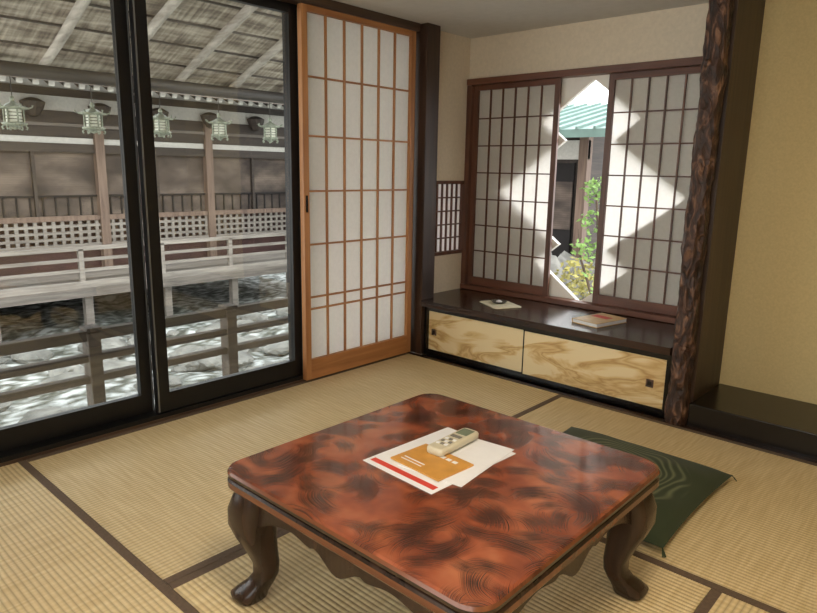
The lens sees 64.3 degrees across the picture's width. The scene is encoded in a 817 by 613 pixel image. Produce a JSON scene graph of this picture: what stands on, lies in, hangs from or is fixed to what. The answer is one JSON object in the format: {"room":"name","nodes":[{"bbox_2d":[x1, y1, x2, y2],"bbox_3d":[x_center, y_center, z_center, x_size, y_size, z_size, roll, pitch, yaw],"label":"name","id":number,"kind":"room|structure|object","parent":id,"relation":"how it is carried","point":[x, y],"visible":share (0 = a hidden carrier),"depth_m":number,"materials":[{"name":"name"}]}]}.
{"room":"traditional dwelling","nodes":[
{"label":"traditional dwelling","id":0,"kind":"room"},
{"bbox_2d":[416,31,470,354],"bbox_3d":[0.219,-0.657,3.979,0.060,1.895,0.420,12,16,41],"label":"wall","id":1,"kind":"structure","parent":0,"point":[454,71],"depth_m":3.89,"materials":[{"name":"beige paint"}]},
{"bbox_2d":[0,0,154,451],"bbox_3d":[-1.377,-0.357,2.327,0.032,1.769,0.848,12,16,41],"label":"door","id":2,"kind":"structure","parent":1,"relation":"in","point":[12,436],"depth_m":2.58,"materials":[{"name":"brown metal"}]},
{"bbox_2d":[0,374,305,466],"bbox_3d":[-1.076,0.459,2.819,0.095,0.018,3.098,12,16,41],"label":"trim","id":3,"kind":"structure","parent":1,"relation":"attached to","point":[30,449],"depth_m":2.64,"materials":[{"name":"brown wood"}]},
{"bbox_2d":[128,0,302,412],"bbox_3d":[-0.798,-0.465,2.890,0.032,1.769,0.785,12,16,41],"label":"door","id":4,"kind":"structure","parent":1,"relation":"in","point":[166,399],"depth_m":2.82,"materials":[{"name":"brown metal"}]},
{"bbox_2d":[282,13,290,359],"bbox_3d":[-0.316,-0.577,3.465,0.032,1.769,0.810,12,16,41],"label":"door","id":5,"kind":"structure","parent":1,"relation":"in","point":[283,16],"depth_m":3.16,"materials":[{"name":"black wood"}]},
{"bbox_2d":[278,0,419,31],"bbox_3d":[-1.079,-1.298,2.413,0.175,0.043,3.198,12,16,41],"label":"trim","id":6,"kind":"structure","parent":1,"relation":"attached to","point":[332,5],"depth_m":3.19,"materials":[{"name":"brown wood"}]},
{"bbox_2d":[297,3,415,380],"bbox_3d":[-0.247,-0.554,3.411,0.032,1.788,0.782,12,16,41],"label":"door","id":7,"kind":"structure","parent":1,"relation":"in","point":[356,75],"depth_m":3.37,"materials":[{"name":"white paper"}]},
{"bbox_2d":[435,181,464,255],"bbox_3d":[0.233,-0.546,4.001,0.046,0.450,0.320,12,16,41],"label":"window","id":8,"kind":"structure","parent":1,"relation":"in","point":[449,194],"depth_m":4.02,"materials":[{"name":"white paper"}]},
{"bbox_2d":[334,0,708,38],"bbox_3d":[0.284,-1.151,1.531,3.390,0.080,3.920,12,16,41],"label":"ceiling","id":9,"kind":"structure","parent":0,"point":[470,19],"depth_m":3.20,"materials":[{"name":"paint"}]},
{"bbox_2d":[549,74,609,301],"bbox_3d":[0.986,-0.563,3.599,1.720,1.895,0.030,12,16,41],"label":"wall","id":10,"kind":"structure","parent":0,"point":[572,88],"depth_m":3.58,"materials":[{"name":"white paint"}]},
{"bbox_2d":[469,3,708,78],"bbox_3d":[0.945,-1.376,3.428,1.520,0.235,0.043,12,16,41],"label":"wall nook","id":11,"kind":"structure","parent":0,"point":[673,33],"depth_m":3.38,"materials":[{"name":"beige paint"}]},
{"bbox_2d":[460,56,702,323],"bbox_3d":[0.924,-0.634,3.573,1.519,1.278,0.068,12,16,41],"label":"window","id":12,"kind":"structure","parent":11,"relation":"in","point":[691,61],"depth_m":3.67,"materials":[{"name":"brown wood"}]},
{"bbox_2d":[467,78,561,295],"bbox_3d":[0.610,-0.698,3.863,0.583,1.211,0.017,12,16,41],"label":"shoji panel","id":13,"kind":"object","parent":12,"relation":"in","point":[516,124],"depth_m":3.85,"materials":[{"name":"white paper"}]},
{"bbox_2d":[592,66,700,315],"bbox_3d":[1.263,-0.569,3.304,0.605,1.211,0.017,12,16,41],"label":"shoji panel","id":14,"kind":"object","parent":12,"relation":"in","point":[651,117],"depth_m":3.35,"materials":[{"name":"white paper"}]},
{"bbox_2d":[410,351,809,458],"bbox_3d":[0.248,0.843,1.949,3.390,0.195,3.920,12,16,41],"label":"floor","id":15,"kind":"structure","parent":0,"point":[457,363],"depth_m":3.44,"materials":[{"name":"brown wood"}]},
{"bbox_2d":[0,460,199,612],"bbox_3d":[-1.006,0.826,1.307,2.098,0.054,1.098,12,16,41],"label":"mat","id":16,"kind":"object","parent":15,"relation":"on","point":[55,557],"visible":1,"depth_m":1.78,"materials":[{"name":"wicker"}]},
{"bbox_2d":[0,297,288,405],"bbox_3d":[-1.220,0.416,3.222,0.540,0.675,4.500,12,16,41],"label":"veranda railing","id":17,"kind":"object","parent":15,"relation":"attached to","point":[90,336],"visible":0.3,"depth_m":3.17,"materials":[{"name":"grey wood"}]},
{"bbox_2d":[26,353,563,583],"bbox_3d":[-0.323,0.526,2.793,1.058,0.054,2.058,12,16,41],"label":"mat","id":18,"kind":"object","parent":15,"relation":"on","point":[161,490],"visible":0.5,"depth_m":2.50,"materials":[{"name":"wicker"}]},
{"bbox_2d":[410,23,440,353],"bbox_3d":[0.071,-0.637,3.754,0.145,1.844,0.109,12,16,41],"label":"post","id":19,"kind":"object","parent":15,"relation":"on","point":[428,38],"visible":0.64,"depth_m":3.67,"materials":[{"name":"brown wood"}]},
{"bbox_2d":[168,529,710,612],"bbox_3d":[0.087,0.760,1.711,1.038,0.054,0.978,12,16,41],"label":"mat","id":20,"kind":"object","parent":15,"relation":"on","point":[303,583],"visible":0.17,"depth_m":1.69,"materials":[{"name":"wicker"}]},
{"bbox_2d":[227,393,659,612],"bbox_3d":[0.090,0.565,1.637,0.786,0.358,0.786,12,16,41],"label":"table","id":21,"kind":"object","parent":20,"relation":"on","point":[490,543],"visible":0.92,"depth_m":1.45,"materials":[{"name":"brown wood"}]},
{"bbox_2d":[363,427,515,493],"bbox_3d":[0.086,0.380,1.637,0.264,0.003,0.329,12,16,41],"label":"leaflet","id":22,"kind":"object","parent":21,"relation":"on","point":[483,454],"visible":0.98,"depth_m":1.62,"materials":[{"name":"white paper"}]},
{"bbox_2d":[391,444,473,481],"bbox_3d":[0.057,0.382,1.603,0.125,0.004,0.165,-10,16,-43],"label":"brochure","id":23,"kind":"object","parent":22,"relation":"on","point":[437,468],"visible":0.93,"depth_m":1.59,"materials":[{"name":"orange paper"}]},
{"bbox_2d":[427,428,478,456],"bbox_3d":[0.117,0.351,1.694,0.052,0.021,0.170,11,15,39],"label":"remote control","id":24,"kind":"object","parent":23,"relation":"on","point":[449,443],"visible":1,"depth_m":1.67,"materials":[{"name":"beige plastic"}]},
{"bbox_2d":[424,307,671,416],"bbox_3d":[0.793,0.211,3.544,1.448,0.295,0.498,12,16,41],"label":"base cabinet","id":25,"kind":"object","parent":15,"relation":"on","point":[636,379],"visible":0.84,"depth_m":3.27,"materials":[{"name":"beige wood"}]},
{"bbox_2d":[421,288,674,355],"bbox_3d":[0.765,0.046,3.523,1.557,0.034,0.540,12,16,41],"label":"alcove counter","id":26,"kind":"object","parent":25,"relation":"on","point":[637,333],"visible":0.64,"depth_m":3.36,"materials":[{"name":"brown wood"}]},
{"bbox_2d":[479,300,520,308],"bbox_3d":[0.518,-0.013,3.680,0.170,0.007,0.220,-3,13,-19],"label":"folded cloth","id":27,"kind":"object","parent":26,"relation":"on","point":[508,305],"visible":0.77,"depth_m":3.63,"materials":[{"name":"beige fabric"}]},
{"bbox_2d":[491,299,506,303],"bbox_3d":[0.514,-0.028,3.687,0.092,0.018,0.092,12,16,41],"label":"dish","id":28,"kind":"object","parent":27,"relation":"on","point":[497,301],"visible":1,"depth_m":3.68,"materials":[{"name":"ceramic"}]},
{"bbox_2d":[572,313,626,327],"bbox_3d":[0.967,0.069,3.291,0.235,0.023,0.155,-7,14,-35],"label":"book","id":29,"kind":"object","parent":26,"relation":"on","point":[598,320],"visible":1,"depth_m":3.26,"materials":[{"name":"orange paper"}]},
{"bbox_2d":[517,395,816,612],"bbox_3d":[1.162,0.694,2.118,2.068,0.054,1.078,12,16,41],"label":"mat","id":30,"kind":"object","parent":15,"relation":"on","point":[752,541],"visible":0.56,"depth_m":2.08,"materials":[{"name":"wicker"}]},
{"bbox_2d":[562,427,736,557],"bbox_3d":[0.706,0.584,2.288,0.664,0.073,0.664,12,16,41],"label":"floor cushion","id":31,"kind":"object","parent":30,"relation":"on","point":[684,484],"visible":0.35,"depth_m":2.19,"materials":[{"name":"green fabric"}]},
{"bbox_2d":[664,0,733,425],"bbox_3d":[1.195,-0.392,2.678,0.107,1.846,0.111,6,13,23],"label":"pillar","id":32,"kind":"structure","parent":15,"relation":"on","point":[714,64],"depth_m":2.64,"materials":[{"name":"brown wood"}]},
{"bbox_2d":[694,588,768,612],"bbox_3d":[0.479,0.994,0.632,1.028,0.054,2.078,12,16,41],"label":"mat","id":33,"kind":"object","parent":15,"relation":"on","point":[715,601],"visible":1,"depth_m":1.65,"materials":[{"name":"wicker"}]},
{"bbox_2d":[687,384,816,459],"bbox_3d":[1.904,0.555,2.465,1.512,0.104,0.404,12,16,41],"label":"platform","id":34,"kind":"object","parent":15,"relation":"on","point":[783,424],"visible":1,"depth_m":2.71,"materials":[{"name":"black paint"}]},
{"bbox_2d":[685,0,765,427],"bbox_3d":[1.397,-0.406,2.884,0.075,1.895,0.485,12,16,41],"label":"wall partition","id":35,"kind":"structure","parent":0,"point":[748,15],"depth_m":2.77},
{"bbox_2d":[406,352,816,462],"bbox_3d":[1.153,0.539,2.862,3.150,0.057,0.028,12,16,41],"label":"trim","id":36,"kind":"structure","parent":35,"relation":"attached to","point":[419,355],"depth_m":3.01,"materials":[{"name":"brown wood"}]},
{"bbox_2d":[719,0,816,403],"bbox_3d":[2.138,-0.303,2.455,1.615,1.895,0.135,12,16,41],"label":"wall","id":37,"kind":"structure","parent":0,"point":[770,341],"depth_m":2.83,"materials":[{"name":"beige paint"}]},
{"bbox_3d":[-0.880,-1.848,2.550,0.120,0.825,3.820,12,16,41],"label":"wall","id":38,"kind":"structure","parent":0,"visible":0},
{"bbox_2d":[0,0,283,103],"bbox_3d":[-1.021,-2.128,4.409,2.600,1.187,8.400,12,16,41],"label":"roof","id":39,"kind":"structure","parent":38,"relation":"attached to","point":[224,49],"depth_m":4.60,"materials":[{"name":"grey wood"}]},
{"bbox_2d":[0,76,32,130],"bbox_3d":[-2.653,-1.365,4.352,0.246,0.355,0.213,10,15,36],"label":"hanging lantern","id":40,"kind":"object","parent":39,"relation":"hanging from","point":[13,116],"visible":1,"depth_m":4.33,"materials":[{"name":"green metal"}]},
{"bbox_2d":[74,84,110,134],"bbox_3d":[-2.302,-1.438,4.729,0.246,0.355,0.213,8,14,30],"label":"hanging lantern","id":41,"kind":"object","parent":39,"relation":"hanging from","point":[94,123],"visible":1,"depth_m":4.71,"materials":[{"name":"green metal"}]},
{"bbox_2d":[153,94,175,137],"bbox_3d":[-1.951,-1.510,5.105,0.246,0.355,0.213,7,13,25],"label":"hanging lantern","id":42,"kind":"object","parent":39,"relation":"hanging from","point":[160,121],"visible":0.87,"depth_m":5.09,"materials":[{"name":"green metal"}]},
{"bbox_2d":[205,99,232,140],"bbox_3d":[-1.599,-1.583,5.482,0.246,0.355,0.213,5,13,19],"label":"hanging lantern","id":43,"kind":"object","parent":39,"relation":"hanging from","point":[219,130],"visible":1,"depth_m":5.46,"materials":[{"name":"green metal"}]},
{"bbox_2d":[258,102,282,142],"bbox_3d":[-1.248,-1.656,5.858,0.246,0.355,0.213,4,12,13],"label":"hanging lantern","id":44,"kind":"object","parent":39,"relation":"hanging from","point":[270,129],"visible":1,"depth_m":5.83,"materials":[{"name":"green metal"}]},
{"label":"outside","id":45,"kind":"structure","parent":0,"visible":0},
{"bbox_2d":[0,272,288,426],"bbox_3d":[1.960,0.936,6.364,23.850,0.234,22.000,12,16,41],"label":"river","id":46,"kind":"structure","parent":45,"point":[20,322],"depth_m":8.93,"materials":[{"name":"liquid"}]},
{"bbox_2d":[0,75,287,342],"bbox_3d":[-5.722,-2.238,8.916,4.200,4.854,12.210,12,16,41],"label":"building","id":47,"kind":"structure","parent":46,"relation":"on","point":[222,204],"depth_m":9.27,"materials":[{"name":"brown wood"}]},
{"bbox_2d":[0,307,288,422],"bbox_3d":[-2.364,0.595,7.519,4.157,0.269,7.422,12,16,41],"label":"rocks","id":48,"kind":"object","parent":46,"relation":"on","point":[280,348],"visible":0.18,"depth_m":7.30},
{"bbox_2d":[550,251,594,299],"bbox_3d":[1.956,-0.022,7.875,2.300,1.665,1.438,12,16,41],"label":"rocks","id":49,"kind":"object","parent":46,"relation":"on","point":[555,261],"visible":0.07,"depth_m":7.72},
{"bbox_2d":[554,257,594,298],"bbox_3d":[1.687,0.158,6.604,0.515,1.335,0.490,12,16,41],"label":"shrub","id":50,"kind":"object","parent":46,"relation":"on","point":[571,264],"visible":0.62,"depth_m":6.47,"materials":[{"name":"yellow plant"}]},
{"bbox_2d":[551,102,606,263],"bbox_3d":[2.164,-1.585,10.305,5.200,3.282,3.310,12,16,41],"label":"neighboring building","id":51,"kind":"structure","parent":46,"relation":"on","point":[579,159],"depth_m":8.90,"materials":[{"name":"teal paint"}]},
{"bbox_2d":[569,177,601,293],"bbox_3d":[1.672,-0.015,5.559,0.586,2.146,0.499,12,16,41],"label":"maple tree","id":52,"kind":"object","parent":46,"relation":"on","point":[579,245],"visible":0.41,"depth_m":5.44,"materials":[{"name":"green plant"}]}
]}

